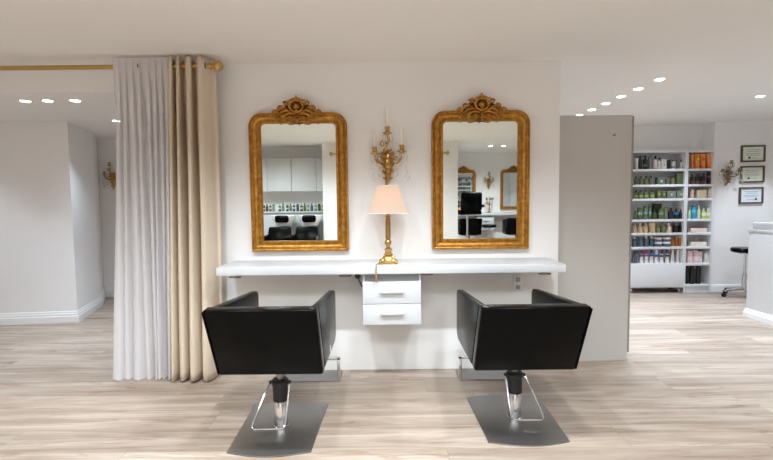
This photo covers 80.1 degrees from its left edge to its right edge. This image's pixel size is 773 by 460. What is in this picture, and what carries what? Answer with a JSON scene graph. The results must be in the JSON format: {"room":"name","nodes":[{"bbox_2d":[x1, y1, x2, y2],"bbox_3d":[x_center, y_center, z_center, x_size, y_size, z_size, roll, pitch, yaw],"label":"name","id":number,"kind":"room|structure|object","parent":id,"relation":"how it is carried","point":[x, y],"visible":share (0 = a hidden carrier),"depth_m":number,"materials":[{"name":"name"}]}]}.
{"room":"salon","nodes":[
{"label":"salon","id":0,"kind":"room"},
{"bbox_2d":[97,139,115,296],"bbox_3d":[-2.552,-0.180,6.740,6.100,2.280,0.120,-1,4,0],"label":"wall","id":1,"kind":"structure","parent":0,"point":[106,149],"depth_m":6.67,"materials":[{"name":"paint"}]},
{"bbox_2d":[101,162,115,189],"bbox_3d":[-3.924,-0.772,6.575,0.274,0.390,0.142,-1,4,-9],"label":"wall sconce","id":2,"kind":"object","parent":1,"relation":"attached to","point":[109,167],"visible":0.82,"depth_m":6.56,"materials":[{"name":"gold metal"}]},
{"bbox_2d":[107,288,113,296],"bbox_3d":[-1.791,0.887,6.737,4.600,0.133,0.020,-1,4,0],"label":"baseboard","id":3,"kind":"structure","parent":1,"relation":"attached to","point":[110,291],"depth_m":6.73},
{"bbox_2d":[0,289,772,459],"bbox_3d":[0.314,1.325,1.209,12.000,0.100,11.950,-1,4,0],"label":"floor","id":4,"kind":"structure","parent":0,"point":[695,380],"depth_m":3.10,"materials":[{"name":"brown wood"}]},
{"bbox_2d":[0,121,103,312],"bbox_3d":[-4.586,-0.103,5.837,2.030,2.280,1.690,-1,4,0],"label":"wall pier","id":5,"kind":"object","parent":4,"relation":"on","point":[51,260],"visible":0.92,"depth_m":5.21,"materials":[{"name":"paint"}]},
{"bbox_2d":[0,288,105,324],"bbox_3d":[-4.651,0.968,5.922,2.068,0.133,1.535,-1,4,-7],"label":"baseboard","id":6,"kind":"object","parent":5,"relation":"attached to","point":[79,315],"visible":0.98,"depth_m":5.25,"materials":[{"name":"wood"}]},
{"bbox_2d":[201,290,335,457],"bbox_3d":[-0.639,0.779,2.776,0.582,0.814,0.875,-1,4,0],"label":"chair","id":7,"kind":"object","parent":4,"relation":"on","point":[245,337],"visible":1,"depth_m":2.49,"materials":[{"name":"black leather"}]},
{"bbox_2d":[284,356,342,381],"bbox_3d":[-0.569,1.046,3.566,0.440,0.182,0.220,-1,4,0],"label":"footrest","id":8,"kind":"object","parent":4,"relation":"on","point":[327,375],"visible":0.46,"depth_m":3.52,"materials":[{"name":"metal"}]},
{"bbox_2d":[455,355,506,379],"bbox_3d":[0.753,1.033,3.566,0.415,0.182,0.220,-1,4,0],"label":"footrest","id":9,"kind":"object","parent":4,"relation":"on","point":[463,374],"visible":0.54,"depth_m":3.53,"materials":[{"name":"metal"}]},
{"bbox_2d":[457,289,592,446],"bbox_3d":[0.790,0.770,2.856,0.581,0.794,0.875,-1,4,0],"label":"chair","id":10,"kind":"object","parent":4,"relation":"on","point":[549,332],"visible":1,"depth_m":2.58,"materials":[{"name":"black leather"}]},
{"bbox_2d":[558,115,633,360],"bbox_3d":[1.704,0.082,3.804,0.665,2.030,0.090,-1,4,0],"label":"partition panel","id":11,"kind":"object","parent":4,"relation":"on","point":[596,151],"visible":0.86,"depth_m":3.78,"materials":[{"name":"metal"}]},
{"bbox_2d":[630,150,686,292],"bbox_3d":[3.853,-0.117,6.669,0.787,2.028,0.298,-1,4,0],"label":"shelving","id":12,"kind":"object","parent":4,"relation":"on","point":[669,275],"visible":0.56,"depth_m":6.57,"materials":[{"name":"wood"}]},
{"bbox_2d":[632,251,635,262],"bbox_3d":[3.576,0.393,6.639,0.052,0.175,0.031,-1,4,0],"label":"tube","id":13,"kind":"object","parent":12,"relation":"on","point":[634,255],"visible":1,"depth_m":6.63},
{"bbox_2d":[632,236,636,246],"bbox_3d":[3.569,0.166,6.625,0.057,0.149,0.057,-1,4,0],"label":"shampoo bottle","id":14,"kind":"object","parent":12,"relation":"on","point":[634,240],"visible":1,"depth_m":6.61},
{"bbox_2d":[635,156,637,168],"bbox_3d":[3.566,-0.957,6.556,0.039,0.184,0.039,-1,4,0],"label":"hair spray","id":15,"kind":"object","parent":12,"relation":"on","point":[636,157],"visible":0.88,"depth_m":6.54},
{"bbox_2d":[637,208,641,218],"bbox_3d":[3.630,-0.237,6.600,0.063,0.169,0.063,-1,4,0],"label":"shampoo bottle","id":16,"kind":"object","parent":12,"relation":"on","point":[639,210],"visible":1,"depth_m":6.58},
{"bbox_2d":[637,223,641,232],"bbox_3d":[3.644,-0.029,6.613,0.064,0.138,0.064,-1,4,0],"label":"shampoo bottle","id":17,"kind":"object","parent":12,"relation":"on","point":[639,228],"visible":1,"depth_m":6.59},
{"bbox_2d":[637,236,642,246],"bbox_3d":[3.651,0.163,6.625,0.067,0.154,0.067,-1,4,0],"label":"shampoo bottle","id":18,"kind":"object","parent":12,"relation":"on","point":[640,238],"visible":1,"depth_m":6.60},
{"bbox_2d":[638,156,641,168],"bbox_3d":[3.610,-0.960,6.556,0.053,0.189,0.053,-1,4,0],"label":"shampoo bottle","id":19,"kind":"object","parent":12,"relation":"on","point":[639,160],"visible":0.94,"depth_m":6.54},
{"bbox_2d":[638,190,642,198],"bbox_3d":[3.635,-0.508,6.583,0.063,0.119,0.063,-1,4,0],"label":"shampoo bottle","id":20,"kind":"object","parent":12,"relation":"on","point":[640,194],"visible":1,"depth_m":6.57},
{"bbox_2d":[639,250,643,262],"bbox_3d":[3.682,0.383,6.639,0.062,0.191,0.037,-1,4,0],"label":"tube","id":21,"kind":"object","parent":12,"relation":"on","point":[641,251],"visible":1,"depth_m":6.63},
{"bbox_2d":[642,155,647,168],"bbox_3d":[3.685,-0.966,6.555,0.063,0.199,0.063,-1,4,0],"label":"shampoo bottle","id":22,"kind":"object","parent":12,"relation":"on","point":[645,161],"visible":0.94,"depth_m":6.53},
{"bbox_2d":[643,206,646,218],"bbox_3d":[3.710,-0.248,6.600,0.058,0.189,0.058,-1,4,0],"label":"shampoo bottle","id":23,"kind":"object","parent":12,"relation":"on","point":[644,207],"visible":1,"depth_m":6.58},
{"bbox_2d":[642,223,647,232],"bbox_3d":[3.721,-0.030,6.613,0.070,0.138,0.070,-1,4,0],"label":"shampoo bottle","id":24,"kind":"object","parent":12,"relation":"on","point":[645,227],"visible":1,"depth_m":6.59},
{"bbox_2d":[643,176,647,184],"bbox_3d":[3.705,-0.709,6.571,0.063,0.124,0.063,-1,4,0],"label":"shampoo bottle","id":25,"kind":"object","parent":12,"relation":"on","point":[645,180],"visible":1,"depth_m":6.55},
{"bbox_2d":[643,190,647,198],"bbox_3d":[3.712,-0.512,6.583,0.066,0.124,0.066,-1,4,0],"label":"shampoo bottle","id":26,"kind":"object","parent":12,"relation":"on","point":[645,194],"visible":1,"depth_m":6.56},
{"bbox_2d":[643,236,648,246],"bbox_3d":[3.736,0.162,6.625,0.067,0.154,0.067,-1,4,0],"label":"shampoo bottle","id":27,"kind":"object","parent":12,"relation":"on","point":[645,241],"visible":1,"depth_m":6.60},
{"bbox_2d":[644,250,647,262],"bbox_3d":[3.751,0.383,6.639,0.062,0.191,0.037,-1,4,0],"label":"tube","id":28,"kind":"object","parent":12,"relation":"on","point":[646,251],"visible":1,"depth_m":6.63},
{"bbox_2d":[648,205,650,218],"bbox_3d":[3.777,-0.253,6.599,0.039,0.199,0.039,-1,4,0],"label":"shampoo bottle","id":29,"kind":"object","parent":12,"relation":"on","point":[649,207],"visible":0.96,"depth_m":6.58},
{"bbox_2d":[648,156,651,168],"bbox_3d":[3.757,-0.959,6.556,0.053,0.184,0.053,-1,4,0],"label":"hair spray","id":30,"kind":"object","parent":12,"relation":"on","point":[649,157],"visible":0.89,"depth_m":6.54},
{"bbox_2d":[648,176,652,184],"bbox_3d":[3.777,-0.710,6.571,0.063,0.124,0.063,-1,4,0],"label":"shampoo bottle","id":31,"kind":"object","parent":12,"relation":"on","point":[650,180],"visible":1,"depth_m":6.55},
{"bbox_2d":[649,249,653,262],"bbox_3d":[3.823,0.379,6.639,0.064,0.196,0.039,-1,4,0],"label":"tube","id":32,"kind":"object","parent":12,"relation":"on","point":[651,250],"visible":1,"depth_m":6.63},
{"bbox_2d":[649,236,653,246],"bbox_3d":[3.813,0.161,6.625,0.057,0.154,0.057,-1,4,0],"label":"shampoo bottle","id":33,"kind":"object","parent":12,"relation":"on","point":[651,240],"visible":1,"depth_m":6.61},
{"bbox_2d":[649,190,653,198],"bbox_3d":[3.796,-0.513,6.583,0.066,0.124,0.066,-1,4,0],"label":"shampoo bottle","id":34,"kind":"object","parent":12,"relation":"on","point":[651,194],"visible":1,"depth_m":6.56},
{"bbox_2d":[649,222,654,232],"bbox_3d":[3.816,-0.036,6.613,0.084,0.149,0.084,-1,4,0],"label":"jar","id":35,"kind":"object","parent":12,"relation":"on","point":[651,224],"visible":1,"depth_m":6.58,"materials":[{"name":"plastic"}]},
{"bbox_2d":[652,210,656,218],"bbox_3d":[3.844,-0.219,6.602,0.058,0.129,0.058,-1,4,0],"label":"shampoo bottle","id":36,"kind":"object","parent":12,"relation":"on","point":[654,215],"visible":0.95,"depth_m":6.58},
{"bbox_2d":[653,156,657,168],"bbox_3d":[3.832,-0.963,6.556,0.053,0.189,0.053,-1,4,0],"label":"shampoo bottle","id":37,"kind":"object","parent":12,"relation":"on","point":[655,161],"visible":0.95,"depth_m":6.54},
{"bbox_2d":[654,250,657,262],"bbox_3d":[3.895,0.381,6.639,0.064,0.191,0.039,-1,4,0],"label":"tube","id":38,"kind":"object","parent":12,"relation":"on","point":[656,251],"visible":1,"depth_m":6.63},
{"bbox_2d":[651,204,661,218],"bbox_3d":[3.934,-0.273,6.699,0.108,0.222,0.070,-1,4,0],"label":"carton","id":39,"kind":"object","parent":12,"relation":"on","point":[656,207],"visible":0.59,"depth_m":6.66,"materials":[{"name":"cardboard"}]},
{"bbox_2d":[653,242,661,246],"bbox_3d":[3.906,0.202,6.628,0.105,0.069,0.105,-1,4,0],"label":"jar","id":40,"kind":"object","parent":12,"relation":"on","point":[656,244],"visible":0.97,"depth_m":6.59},
{"bbox_2d":[654,237,661,241],"bbox_3d":[3.905,0.137,6.624,0.105,0.061,0.105,-1,4,0],"label":"jar","id":41,"kind":"object","parent":40,"relation":"on","point":[656,239],"visible":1,"depth_m":6.58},
{"bbox_2d":[655,224,659,232],"bbox_3d":[3.898,-0.024,6.614,0.062,0.122,0.062,-1,4,0],"label":"shampoo bottle","id":42,"kind":"object","parent":12,"relation":"on","point":[657,228],"visible":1,"depth_m":6.60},
{"bbox_2d":[655,191,660,197],"bbox_3d":[3.886,-0.506,6.583,0.055,0.109,0.072,-1,4,0],"label":"carton","id":43,"kind":"object","parent":12,"relation":"on","point":[657,193],"visible":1,"depth_m":6.55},
{"bbox_2d":[657,157,660,168],"bbox_3d":[3.884,-0.951,6.556,0.043,0.164,0.043,-1,4,0],"label":"shampoo bottle","id":44,"kind":"object","parent":12,"relation":"on","point":[659,161],"visible":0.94,"depth_m":6.54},
{"bbox_2d":[655,177,665,184],"bbox_3d":[3.909,-0.702,6.571,0.111,0.104,0.072,-1,4,0],"label":"carton","id":45,"kind":"object","parent":12,"relation":"on","point":[658,180],"visible":0.96,"depth_m":6.54,"materials":[{"name":"cardboard"}]},
{"bbox_2d":[658,208,662,218],"bbox_3d":[3.936,-0.233,6.601,0.063,0.154,0.063,-1,4,0],"label":"shampoo bottle","id":46,"kind":"object","parent":12,"relation":"on","point":[660,211],"visible":0.97,"depth_m":6.58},
{"bbox_2d":[659,250,663,262],"bbox_3d":[3.969,0.380,6.639,0.064,0.191,0.039,-1,4,0],"label":"tube","id":47,"kind":"object","parent":12,"relation":"on","point":[661,251],"visible":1,"depth_m":6.63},
{"bbox_2d":[660,223,665,232],"bbox_3d":[3.973,-0.030,6.613,0.067,0.133,0.067,-1,4,0],"label":"shampoo bottle","id":48,"kind":"object","parent":12,"relation":"on","point":[662,228],"visible":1,"depth_m":6.59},
{"bbox_2d":[660,159,666,168],"bbox_3d":[3.941,-0.939,6.556,0.063,0.139,0.072,-1,4,0],"label":"carton","id":49,"kind":"object","parent":12,"relation":"on","point":[663,161],"visible":0.88,"depth_m":6.52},
{"bbox_2d":[661,191,665,197],"bbox_3d":[3.953,-0.507,6.583,0.053,0.109,0.072,-1,4,0],"label":"carton","id":50,"kind":"object","parent":12,"relation":"on","point":[663,193],"visible":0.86,"depth_m":6.55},
{"bbox_2d":[664,207,666,218],"bbox_3d":[4.005,-0.246,6.600,0.036,0.179,0.036,-1,4,0],"label":"shampoo bottle","id":51,"kind":"object","parent":12,"relation":"on","point":[665,208],"visible":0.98,"depth_m":6.59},
{"bbox_2d":[662,242,670,246],"bbox_3d":[4.026,0.201,6.628,0.116,0.069,0.116,-1,4,0],"label":"jar","id":52,"kind":"object","parent":12,"relation":"on","point":[664,244],"visible":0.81,"depth_m":6.58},
{"bbox_2d":[662,237,670,241],"bbox_3d":[4.025,0.135,6.624,0.116,0.061,0.116,-1,4,0],"label":"jar","id":53,"kind":"object","parent":52,"relation":"on","point":[664,239],"visible":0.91,"depth_m":6.58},
{"bbox_2d":[665,250,668,262],"bbox_3d":[4.051,0.380,6.639,0.064,0.191,0.039,-1,4,0],"label":"tube","id":54,"kind":"object","parent":12,"relation":"on","point":[667,251],"visible":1,"depth_m":6.63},
{"bbox_2d":[666,160,670,168],"bbox_3d":[4.013,-0.935,6.557,0.064,0.129,0.064,-1,4,0],"label":"jar","id":55,"kind":"object","parent":12,"relation":"on","point":[668,161],"visible":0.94,"depth_m":6.53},
{"bbox_2d":[666,223,671,232],"bbox_3d":[4.058,-0.031,6.613,0.070,0.133,0.070,-1,4,0],"label":"shampoo bottle","id":56,"kind":"object","parent":12,"relation":"on","point":[668,228],"visible":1,"depth_m":6.59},
{"bbox_2d":[668,208,672,218],"bbox_3d":[4.078,-0.237,6.601,0.068,0.159,0.068,-1,4,0],"label":"shampoo bottle","id":57,"kind":"object","parent":12,"relation":"on","point":[670,212],"visible":0.99,"depth_m":6.58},
{"bbox_2d":[666,191,675,197],"bbox_3d":[4.060,-0.505,6.583,0.120,0.104,0.072,-1,4,0],"label":"carton","id":58,"kind":"object","parent":12,"relation":"on","point":[669,194],"visible":0.79,"depth_m":6.55,"materials":[{"name":"cardboard"}]},
{"bbox_2d":[670,250,674,262],"bbox_3d":[4.128,0.379,6.639,0.062,0.191,0.037,-1,4,0],"label":"tube","id":59,"kind":"object","parent":12,"relation":"on","point":[672,251],"visible":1,"depth_m":6.63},
{"bbox_2d":[670,176,674,183],"bbox_3d":[4.085,-0.713,6.571,0.058,0.124,0.058,-1,4,0],"label":"shampoo bottle","id":60,"kind":"object","parent":12,"relation":"on","point":[672,179],"visible":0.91,"depth_m":6.55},
{"bbox_2d":[671,160,675,168],"bbox_3d":[4.088,-0.933,6.558,0.058,0.124,0.058,-1,4,0],"label":"can","id":61,"kind":"object","parent":12,"relation":"on","point":[673,162],"visible":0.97,"depth_m":6.54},
{"bbox_2d":[673,223,677,232],"bbox_3d":[4.156,-0.034,6.613,0.067,0.138,0.067,-1,4,0],"label":"shampoo bottle","id":62,"kind":"object","parent":12,"relation":"on","point":[675,227],"visible":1,"depth_m":6.59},
{"bbox_2d":[674,209,678,218],"bbox_3d":[4.157,-0.232,6.601,0.061,0.149,0.061,-1,4,0],"label":"shampoo bottle","id":63,"kind":"object","parent":12,"relation":"on","point":[676,213],"visible":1,"depth_m":6.58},
{"bbox_2d":[674,174,680,183],"bbox_3d":[4.159,-0.727,6.570,0.053,0.149,0.070,-1,4,0],"label":"carton","id":64,"kind":"object","parent":12,"relation":"on","point":[677,177],"visible":0.8,"depth_m":6.54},
{"bbox_2d":[675,250,679,262],"bbox_3d":[4.200,0.378,6.639,0.062,0.191,0.037,-1,4,0],"label":"tube","id":65,"kind":"object","parent":12,"relation":"on","point":[677,251],"visible":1,"depth_m":6.63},
{"bbox_2d":[676,191,682,197],"bbox_3d":[4.199,-0.509,6.583,0.120,0.109,0.072,-1,4,0],"label":"carton","id":66,"kind":"object","parent":12,"relation":"on","point":[679,194],"visible":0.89,"depth_m":6.55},
{"bbox_2d":[671,150,714,292],"bbox_3d":[4.444,-0.124,6.678,0.389,2.028,0.280,-1,4,0],"label":"shelving","id":67,"kind":"object","parent":4,"relation":"on","point":[705,286],"visible":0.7,"depth_m":6.60,"materials":[{"name":"wood"}]},
{"bbox_2d":[685,266,688,283],"bbox_3d":[4.351,0.648,6.656,0.044,0.260,0.044,-1,4,0],"label":"hair spray","id":68,"kind":"object","parent":67,"relation":"on","point":[687,267],"visible":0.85,"depth_m":6.64,"materials":[{"name":"metal"}]},
{"bbox_2d":[686,257,692,262],"bbox_3d":[4.362,0.428,6.641,0.067,0.088,0.072,-1,4,0],"label":"carton","id":69,"kind":"object","parent":67,"relation":"on","point":[688,259],"visible":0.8,"depth_m":6.61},
{"bbox_2d":[686,250,692,256],"bbox_3d":[4.362,0.340,6.636,0.067,0.088,0.072,-1,4,0],"label":"carton","id":70,"kind":"object","parent":69,"relation":"on","point":[689,253],"visible":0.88,"depth_m":6.60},
{"bbox_2d":[688,189,693,197],"bbox_3d":[4.360,-0.519,6.583,0.036,0.124,0.070,-1,4,0],"label":"carton","id":71,"kind":"object","parent":67,"relation":"on","point":[690,191],"visible":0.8,"depth_m":6.55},
{"bbox_2d":[689,266,694,283],"bbox_3d":[4.415,0.648,6.656,0.072,0.260,0.072,-1,4,0],"label":"hair spray","id":72,"kind":"object","parent":67,"relation":"on","point":[691,268],"visible":0.93,"depth_m":6.63,"materials":[{"name":"metal"}]},
{"bbox_2d":[691,154,693,168],"bbox_3d":[4.360,-0.975,6.554,0.037,0.204,0.041,2,4,32],"label":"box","id":73,"kind":"object","parent":67,"relation":"on","point":[692,155],"visible":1,"depth_m":6.55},
{"bbox_2d":[691,206,695,218],"bbox_3d":[4.405,-0.255,6.600,0.066,0.189,0.066,-1,4,0],"label":"shampoo bottle","id":74,"kind":"object","parent":67,"relation":"on","point":[693,208],"visible":1,"depth_m":6.58,"materials":[{"name":"plastic"}]},
{"bbox_2d":[692,257,698,262],"bbox_3d":[4.447,0.427,6.641,0.072,0.088,0.072,-1,4,0],"label":"carton","id":75,"kind":"object","parent":67,"relation":"on","point":[695,259],"visible":0.8,"depth_m":6.61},
{"bbox_2d":[691,250,698,256],"bbox_3d":[4.446,0.339,6.636,0.072,0.088,0.072,-1,4,0],"label":"carton","id":76,"kind":"object","parent":75,"relation":"on","point":[695,252],"visible":0.93,"depth_m":6.60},
{"bbox_2d":[694,154,699,167],"bbox_3d":[4.425,-0.981,6.554,0.072,0.214,0.067,-1,4,0],"label":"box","id":77,"kind":"object","parent":67,"relation":"on","point":[697,156],"visible":0.96,"depth_m":6.54,"materials":[{"name":"cardboard"}]},
{"bbox_2d":[688,241,706,245],"bbox_3d":[4.477,0.199,6.628,0.227,0.064,0.070,-1,4,0],"label":"carton","id":78,"kind":"object","parent":67,"relation":"on","point":[690,243],"visible":1,"depth_m":6.59,"materials":[{"name":"cardboard"}]},
{"bbox_2d":[688,228,706,231],"bbox_3d":[4.475,0.002,6.616,0.227,0.058,0.070,-1,4,0],"label":"carton","id":79,"kind":"object","parent":67,"relation":"on","point":[689,229],"visible":0.93,"depth_m":6.58,"materials":[{"name":"cardboard"}]},
{"bbox_2d":[695,174,699,183],"bbox_3d":[4.440,-0.730,6.570,0.063,0.149,0.063,-1,4,0],"label":"shampoo bottle","id":80,"kind":"object","parent":67,"relation":"on","point":[697,178],"visible":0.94,"depth_m":6.55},
{"bbox_2d":[695,266,700,283],"bbox_3d":[4.508,0.647,6.656,0.072,0.260,0.072,-1,4,0],"label":"hair spray","id":81,"kind":"object","parent":67,"relation":"on","point":[698,268],"visible":1,"depth_m":6.63,"materials":[{"name":"metal"}]},
{"bbox_2d":[697,205,699,218],"bbox_3d":[4.477,-0.258,6.600,0.043,0.194,0.043,-1,4,0],"label":"shampoo bottle","id":82,"kind":"object","parent":67,"relation":"on","point":[698,209],"visible":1,"depth_m":6.59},
{"bbox_2d":[694,190,706,197],"bbox_3d":[4.495,-0.515,6.584,0.130,0.114,0.070,-1,4,0],"label":"carton","id":83,"kind":"object","parent":67,"relation":"on","point":[697,193],"visible":0.93,"depth_m":6.55,"materials":[{"name":"cardboard"}]},
{"bbox_2d":[700,153,705,167],"bbox_3d":[4.507,-0.982,6.554,0.072,0.214,0.067,-1,4,0],"label":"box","id":84,"kind":"object","parent":67,"relation":"on","point":[702,156],"visible":0.96,"depth_m":6.54,"materials":[{"name":"cardboard"}]},
{"bbox_2d":[700,173,705,183],"bbox_3d":[4.522,-0.735,6.570,0.063,0.159,0.063,-1,4,0],"label":"shampoo bottle","id":85,"kind":"object","parent":67,"relation":"on","point":[703,178],"visible":0.95,"depth_m":6.55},
{"bbox_2d":[701,208,705,218],"bbox_3d":[4.547,-0.236,6.601,0.054,0.149,0.054,-1,4,0],"label":"shampoo bottle","id":86,"kind":"object","parent":67,"relation":"on","point":[703,213],"visible":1,"depth_m":6.59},
{"bbox_2d":[702,252,708,262],"bbox_3d":[4.614,0.398,6.640,0.075,0.143,0.070,-1,4,0],"label":"carton","id":87,"kind":"object","parent":67,"relation":"on","point":[705,256],"visible":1,"depth_m":6.61,"materials":[{"name":"cardboard"}]},
{"bbox_2d":[706,171,710,183],"bbox_3d":[4.604,-0.746,6.569,0.058,0.179,0.058,-1,4,0],"label":"hair spray","id":88,"kind":"object","parent":67,"relation":"on","point":[708,177],"visible":0.98,"depth_m":6.55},
{"bbox_2d":[706,188,710,197],"bbox_3d":[4.614,-0.526,6.582,0.053,0.134,0.072,-1,4,0],"label":"carton","id":89,"kind":"object","parent":67,"relation":"on","point":[708,189],"visible":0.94,"depth_m":6.55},
{"bbox_2d":[706,153,711,167],"bbox_3d":[4.596,-0.983,6.554,0.072,0.214,0.067,-1,4,0],"label":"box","id":90,"kind":"object","parent":67,"relation":"on","point":[708,163],"visible":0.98,"depth_m":6.54,"materials":[{"name":"cardboard"}]},
{"bbox_2d":[721,247,747,296],"bbox_3d":[4.847,0.572,6.256,0.536,0.681,0.525,-1,4,0],"label":"stool","id":91,"kind":"object","parent":4,"relation":"on","point":[740,250],"visible":0.5,"depth_m":6.24,"materials":[{"name":"metal"}]},
{"bbox_2d":[743,222,772,324],"bbox_3d":[4.402,0.506,4.227,0.648,1.075,2.030,-1,4,0],"label":"reception desk","id":92,"kind":"object","parent":4,"relation":"on","point":[759,301],"depth_m":5.04,"materials":[{"name":"white laminate"}]},
{"bbox_2d":[748,229,772,234],"bbox_3d":[4.405,0.070,4.195,0.632,0.040,2.020,-1,4,0],"label":"countertop","id":93,"kind":"structure","parent":92,"relation":"on","point":[749,230],"depth_m":5.03,"materials":[{"name":"white laminate"}]},
{"bbox_2d":[0,0,772,139],"bbox_3d":[0.288,-1.123,1.058,12.000,0.245,11.950,-1,4,0],"label":"ceiling","id":94,"kind":"structure","parent":0,"point":[713,57],"depth_m":3.08,"materials":[{"name":"paint"}]},
{"bbox_2d":[216,60,560,369],"bbox_3d":[-0.211,-0.089,3.701,3.140,2.425,0.140,-1,4,0],"label":"wall","id":95,"kind":"structure","parent":0,"point":[413,93],"depth_m":3.62,"materials":[{"name":"paint"}]},
{"bbox_2d":[0,69,114,96],"bbox_3d":[-3.702,-1.162,3.633,3.820,0.203,0.140,-1,4,0],"label":"trim","id":96,"kind":"structure","parent":95,"relation":"attached to","point":[15,83],"depth_m":3.56,"materials":[{"name":"paint"}]},
{"bbox_2d":[0,61,222,70],"bbox_3d":[-3.359,-1.178,3.438,4.337,0.074,0.246,-1,4,0],"label":"curtain rod","id":97,"kind":"object","parent":95,"relation":"attached to","point":[217,65],"visible":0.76,"depth_m":3.34,"materials":[{"name":"gold metal"}]},
{"bbox_2d":[113,57,171,380],"bbox_3d":[-1.842,-0.054,3.466,0.545,2.393,0.159,-1,4,0],"label":"sheer curtain","id":98,"kind":"object","parent":97,"relation":"hanging from","point":[142,297],"visible":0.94,"depth_m":3.42,"materials":[{"name":"white fabric"}]},
{"bbox_2d":[168,56,221,381],"bbox_3d":[-1.451,-0.058,3.475,0.412,2.393,0.240,-1,4,0],"label":"curtain","id":99,"kind":"object","parent":97,"relation":"hanging from","point":[195,218],"visible":0.92,"depth_m":3.42,"materials":[{"name":"beige fabric"}]},
{"bbox_2d":[248,95,348,251],"bbox_3d":[-0.680,-0.429,3.556,0.758,1.196,0.101,-1,4,0],"label":"wall mirror","id":100,"kind":"object","parent":95,"relation":"attached to","point":[298,152],"visible":1,"depth_m":3.59,"materials":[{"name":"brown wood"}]},
{"bbox_2d":[261,124,336,240],"bbox_3d":[-0.680,-0.370,3.596,0.584,0.914,0.005,-1,4,0],"label":"mirror glass","id":101,"kind":"object","parent":100,"relation":"attached to","point":[299,160],"depth_m":3.59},
{"bbox_2d":[355,274,362,286],"bbox_3d":[-0.226,0.398,3.642,0.061,0.117,0.053,1,4,30],"label":"plug","id":102,"kind":"object","parent":95,"relation":"attached to","point":[357,276],"visible":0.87,"depth_m":3.62,"materials":[{"name":"black plastic"}]},
{"bbox_2d":[369,109,409,184],"bbox_3d":[0.019,-0.627,3.530,0.304,0.589,0.144,-1,4,0],"label":"wall sconce","id":103,"kind":"object","parent":95,"relation":"attached to","point":[387,165],"visible":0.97,"depth_m":3.52,"materials":[{"name":"gold metal"}]},
{"bbox_2d":[373,129,375,146],"bbox_3d":[-0.091,-0.693,3.509,0.021,0.152,0.021,-1,4,0],"label":"candle","id":104,"kind":"object","parent":103,"relation":"on","point":[374,130],"depth_m":3.50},
{"bbox_2d":[386,109,388,125],"bbox_3d":[0.005,-0.843,3.485,0.021,0.152,0.021,-1,4,0],"label":"candle","id":105,"kind":"object","parent":103,"relation":"on","point":[387,113],"depth_m":3.48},
{"bbox_2d":[400,127,402,144],"bbox_3d":[0.117,-0.709,3.508,0.021,0.152,0.021,-1,4,0],"label":"candle","id":106,"kind":"object","parent":103,"relation":"on","point":[401,129],"depth_m":3.50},
{"bbox_2d":[216,257,565,275],"bbox_3d":[0.031,0.270,3.450,2.473,0.057,0.404,-1,4,0],"label":"shelf","id":107,"kind":"object","parent":95,"relation":"attached to","point":[532,264],"visible":0.96,"depth_m":3.25,"materials":[{"name":"white laminate"}]},
{"bbox_2d":[368,185,407,282],"bbox_3d":[0.011,0.021,3.371,0.289,0.691,0.312,-1,4,0],"label":"table lamp","id":108,"kind":"object","parent":107,"relation":"on","point":[387,199],"visible":1,"depth_m":3.27,"materials":[{"name":"fabric"}]},
{"bbox_2d":[363,274,420,324],"bbox_3d":[0.039,0.484,3.453,0.418,0.369,0.388,-1,4,0],"label":"drawer unit","id":109,"kind":"object","parent":107,"relation":"attached to","point":[395,299],"visible":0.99,"depth_m":3.29,"materials":[{"name":"white laminate"}]},
{"bbox_2d":[431,93,529,249],"bbox_3d":[0.730,-0.446,3.556,0.758,1.196,0.101,-1,4,0],"label":"wall mirror","id":110,"kind":"object","parent":95,"relation":"attached to","point":[480,150],"visible":1,"depth_m":3.58,"materials":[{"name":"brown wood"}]},
{"bbox_2d":[443,121,516,238],"bbox_3d":[0.731,-0.387,3.596,0.584,0.914,0.005,-1,4,0],"label":"mirror glass","id":111,"kind":"object","parent":110,"relation":"attached to","point":[480,158],"depth_m":3.59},
{"bbox_2d":[513,275,522,290],"bbox_3d":[1.044,0.424,3.658,0.075,0.125,0.012,-1,4,0],"label":"wall socket","id":112,"kind":"object","parent":95,"relation":"attached to","point":[517,279],"visible":1,"depth_m":3.65,"materials":[{"name":"plastic"}]},
{"bbox_2d":[632,125,701,288],"bbox_3d":[2.637,-0.317,6.890,4.040,2.425,0.110,-1,4,0],"label":"wall","id":113,"kind":"structure","parent":0,"point":[647,137],"depth_m":6.77,"materials":[{"name":"paint"}]},
{"bbox_2d":[702,121,772,283],"bbox_3d":[5.427,-0.338,6.761,1.540,2.425,0.370,-1,4,0],"label":"wall","id":114,"kind":"structure","parent":0,"point":[732,220],"depth_m":6.57,"materials":[{"name":"paint"}]},
{"bbox_2d":[711,284,744,291],"bbox_3d":[5.431,0.824,6.769,1.556,0.105,0.276,-1,4,0],"label":"baseboard","id":115,"kind":"structure","parent":114,"relation":"attached to","point":[714,287],"depth_m":6.63,"materials":[{"name":"wood"}]},
{"bbox_2d":[719,160,742,185],"bbox_3d":[4.844,-0.800,6.478,0.334,0.353,0.144,-1,4,0],"label":"wall sconce","id":116,"kind":"object","parent":114,"relation":"attached to","point":[727,174],"visible":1,"depth_m":6.46,"materials":[{"name":"gold metal"}]},
{"bbox_2d":[739,187,763,203],"bbox_3d":[5.195,-0.493,6.552,0.340,0.236,0.022,-1,4,0],"label":"framed certificate","id":117,"kind":"object","parent":114,"relation":"attached to","point":[747,195],"visible":1,"depth_m":6.55,"materials":[{"name":"paper"}]},
{"bbox_2d":[740,166,764,182],"bbox_3d":[5.197,-0.792,6.534,0.340,0.236,0.022,-1,4,0],"label":"framed certificate","id":118,"kind":"object","parent":114,"relation":"attached to","point":[751,174],"visible":0.91,"depth_m":6.54,"materials":[{"name":"paper"}]},
{"bbox_2d":[740,145,765,161],"bbox_3d":[5.194,-1.081,6.516,0.342,0.235,0.022,-1,4,0],"label":"framed certificate","id":119,"kind":"object","parent":114,"relation":"attached to","point":[749,153],"visible":1,"depth_m":6.52,"materials":[{"name":"brown wood"}]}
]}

